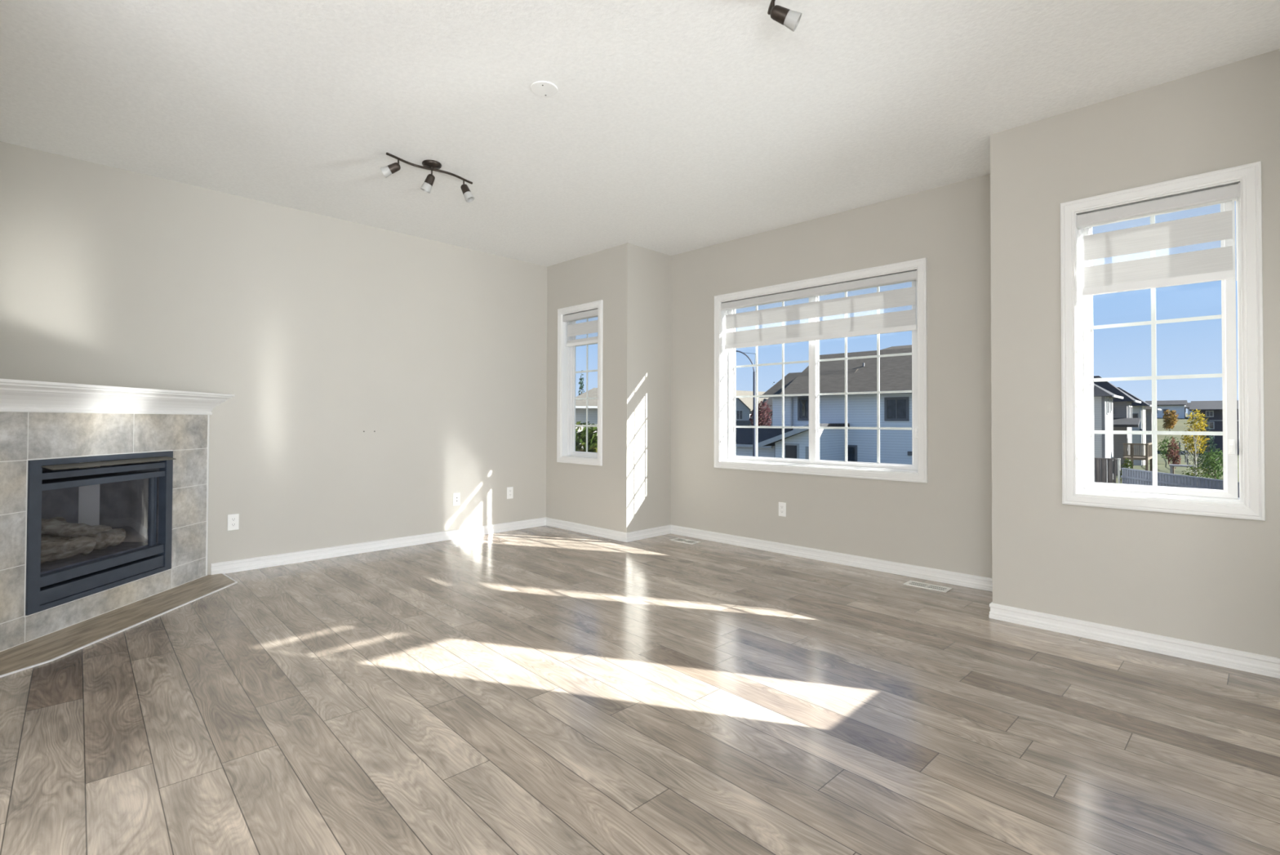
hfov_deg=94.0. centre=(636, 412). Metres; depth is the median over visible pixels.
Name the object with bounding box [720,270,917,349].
roller blind
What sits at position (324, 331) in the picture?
wall
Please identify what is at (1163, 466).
lawn
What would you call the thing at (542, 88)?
cover plate
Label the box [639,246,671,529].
wall
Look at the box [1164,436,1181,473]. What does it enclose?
shrub
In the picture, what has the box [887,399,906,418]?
window
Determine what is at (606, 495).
wall
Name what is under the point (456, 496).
wall outlet
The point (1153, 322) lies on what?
grille
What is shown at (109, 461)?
hood
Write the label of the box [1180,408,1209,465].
deciduous tree
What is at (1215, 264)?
roller blind
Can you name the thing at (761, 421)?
tree
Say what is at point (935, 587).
floor vent
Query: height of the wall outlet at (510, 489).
0.117 m
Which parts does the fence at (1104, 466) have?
rail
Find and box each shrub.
[575,420,597,452]
[1120,457,1133,482]
[1156,435,1182,463]
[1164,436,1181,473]
[1181,464,1212,488]
[1200,448,1223,486]
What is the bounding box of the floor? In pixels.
[0,524,1279,854]
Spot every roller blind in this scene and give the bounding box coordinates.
[562,308,597,346]
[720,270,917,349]
[1075,182,1240,296]
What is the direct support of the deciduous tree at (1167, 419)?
on the hill
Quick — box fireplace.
[0,378,237,677]
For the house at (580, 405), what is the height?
6.550 m
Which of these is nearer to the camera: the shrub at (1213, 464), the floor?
the floor
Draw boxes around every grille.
[574,318,597,451]
[735,301,808,457]
[818,286,911,462]
[1093,215,1222,485]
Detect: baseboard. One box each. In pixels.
[210,516,546,574]
[545,516,626,542]
[626,524,670,542]
[670,524,992,591]
[988,602,1279,678]
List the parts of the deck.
post, rail, hand rail, post, post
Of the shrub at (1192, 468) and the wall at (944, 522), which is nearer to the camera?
the wall at (944, 522)
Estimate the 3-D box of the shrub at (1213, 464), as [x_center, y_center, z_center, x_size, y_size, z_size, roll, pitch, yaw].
[29.714,3.213,30.666,1.199,2.823,1.144,0,-1,-17]
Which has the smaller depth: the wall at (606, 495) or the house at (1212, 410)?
the wall at (606, 495)
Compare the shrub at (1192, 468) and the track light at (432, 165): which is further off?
the shrub at (1192, 468)
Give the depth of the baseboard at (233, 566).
4.96 m
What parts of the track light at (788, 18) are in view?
wavy rail, lamp shade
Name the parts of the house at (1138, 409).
porch post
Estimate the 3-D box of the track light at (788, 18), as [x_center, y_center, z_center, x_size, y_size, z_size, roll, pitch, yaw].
[0.475,-1.526,2.037,0.135,0.162,0.601,0,-1,20]
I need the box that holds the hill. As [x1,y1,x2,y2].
[1156,413,1199,451]
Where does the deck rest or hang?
on the lawn
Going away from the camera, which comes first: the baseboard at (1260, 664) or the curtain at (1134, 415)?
the baseboard at (1260, 664)
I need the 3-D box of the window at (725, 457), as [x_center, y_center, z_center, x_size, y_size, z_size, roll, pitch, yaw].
[1.435,-0.291,4.909,1.863,1.585,0.184,-1,-1,45]
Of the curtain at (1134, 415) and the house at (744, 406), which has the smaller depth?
the curtain at (1134, 415)
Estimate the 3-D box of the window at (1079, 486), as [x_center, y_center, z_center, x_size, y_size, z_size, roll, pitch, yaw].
[2.557,-0.315,2.946,0.735,1.585,0.184,-1,-1,45]
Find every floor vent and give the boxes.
[670,537,700,544]
[903,580,952,591]
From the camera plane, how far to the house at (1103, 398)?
40.55 m
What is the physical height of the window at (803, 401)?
1.260 m
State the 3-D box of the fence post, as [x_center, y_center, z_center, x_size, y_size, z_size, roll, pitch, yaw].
[24.429,3.459,30.223,0.120,2.280,0.120,-1,-1,45]
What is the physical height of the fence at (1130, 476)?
1.790 m
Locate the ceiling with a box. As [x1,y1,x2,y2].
[0,0,1279,266]
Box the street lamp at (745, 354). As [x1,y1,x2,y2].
[735,350,755,456]
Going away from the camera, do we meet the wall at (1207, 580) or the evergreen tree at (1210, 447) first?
the wall at (1207, 580)
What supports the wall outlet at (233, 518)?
attached to the wall at (324, 331)
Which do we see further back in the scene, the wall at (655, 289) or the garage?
the garage
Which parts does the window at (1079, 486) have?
sash, frame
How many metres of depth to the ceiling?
2.97 m
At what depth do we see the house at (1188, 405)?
137.69 m
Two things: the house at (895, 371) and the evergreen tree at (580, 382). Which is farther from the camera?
the evergreen tree at (580, 382)
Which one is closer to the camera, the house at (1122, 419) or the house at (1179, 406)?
the house at (1122, 419)
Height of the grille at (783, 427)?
1.380 m
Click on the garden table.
(1171, 465)
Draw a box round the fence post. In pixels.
[1117,457,1120,483]
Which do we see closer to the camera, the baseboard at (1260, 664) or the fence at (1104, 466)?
the baseboard at (1260, 664)
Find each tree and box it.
[577,373,584,395]
[748,399,772,426]
[1162,408,1179,435]
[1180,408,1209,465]
[1196,419,1219,475]
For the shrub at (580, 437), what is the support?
on the lawn
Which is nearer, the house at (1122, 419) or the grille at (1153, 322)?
the grille at (1153, 322)
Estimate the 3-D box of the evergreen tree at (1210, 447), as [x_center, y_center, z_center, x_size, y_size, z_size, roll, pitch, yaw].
[44.285,2.696,46.185,1.562,4.383,1.565,-1,-1,45]
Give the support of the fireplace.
on the floor
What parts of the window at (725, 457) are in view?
sash, frame, sash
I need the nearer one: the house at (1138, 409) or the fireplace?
the fireplace
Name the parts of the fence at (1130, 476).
rail, rail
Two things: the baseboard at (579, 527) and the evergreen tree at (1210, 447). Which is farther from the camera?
the evergreen tree at (1210, 447)
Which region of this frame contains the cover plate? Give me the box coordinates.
[530,80,557,96]
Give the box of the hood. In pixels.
[40,456,176,470]
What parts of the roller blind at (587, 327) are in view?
rail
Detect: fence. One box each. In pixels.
[1093,457,1115,483]
[1120,467,1239,497]
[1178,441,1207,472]
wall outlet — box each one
[227,513,239,530]
[453,492,460,505]
[506,486,513,498]
[778,502,786,516]
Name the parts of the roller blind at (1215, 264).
rail, pull cord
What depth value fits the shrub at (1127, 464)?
36.17 m
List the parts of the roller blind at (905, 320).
rail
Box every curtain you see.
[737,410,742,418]
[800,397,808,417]
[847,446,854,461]
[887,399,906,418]
[1132,413,1137,417]
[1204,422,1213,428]
[1206,411,1213,416]
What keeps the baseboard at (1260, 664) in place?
attached to the wall at (1207, 580)
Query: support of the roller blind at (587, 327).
attached to the window at (566, 411)
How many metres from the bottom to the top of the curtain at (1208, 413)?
0.650 m
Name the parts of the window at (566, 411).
frame, sash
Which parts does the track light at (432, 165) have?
lamp shade, lamp shade, wavy rail, lamp shade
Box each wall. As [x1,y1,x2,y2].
[0,141,546,574]
[546,242,639,532]
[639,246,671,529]
[670,173,992,577]
[990,48,1279,657]
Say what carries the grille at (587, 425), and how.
attached to the window at (566, 411)
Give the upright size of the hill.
7.100 m
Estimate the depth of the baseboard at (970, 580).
4.59 m
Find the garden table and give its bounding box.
[1168,463,1195,476]
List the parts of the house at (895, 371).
garage door, door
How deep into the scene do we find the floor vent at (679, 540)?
5.47 m
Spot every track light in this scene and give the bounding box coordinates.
[380,152,474,202]
[767,0,801,31]
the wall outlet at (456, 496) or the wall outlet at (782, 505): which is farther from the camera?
the wall outlet at (456, 496)
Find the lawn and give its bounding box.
[1112,449,1239,485]
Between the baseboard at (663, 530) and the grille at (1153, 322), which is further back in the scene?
the baseboard at (663, 530)
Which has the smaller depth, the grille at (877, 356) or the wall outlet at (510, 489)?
the grille at (877, 356)
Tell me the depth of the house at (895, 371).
34.42 m
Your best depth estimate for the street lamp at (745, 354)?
29.96 m
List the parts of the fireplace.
door post, door post, edge trim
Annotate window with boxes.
[556,299,603,465]
[714,257,927,483]
[1060,160,1265,520]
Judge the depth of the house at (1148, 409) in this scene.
66.57 m
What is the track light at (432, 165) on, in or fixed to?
attached to the ceiling
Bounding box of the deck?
[1122,442,1152,471]
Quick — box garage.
[735,427,792,457]
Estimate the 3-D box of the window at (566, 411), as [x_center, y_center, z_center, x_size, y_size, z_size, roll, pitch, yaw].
[-0.518,-0.282,5.995,0.683,1.585,0.184,-1,-1,45]
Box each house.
[575,387,597,448]
[735,390,772,426]
[757,344,912,464]
[1093,375,1141,475]
[1093,383,1123,479]
[1116,386,1151,465]
[1145,400,1187,417]
[1145,406,1161,443]
[1185,402,1198,418]
[1189,400,1239,454]

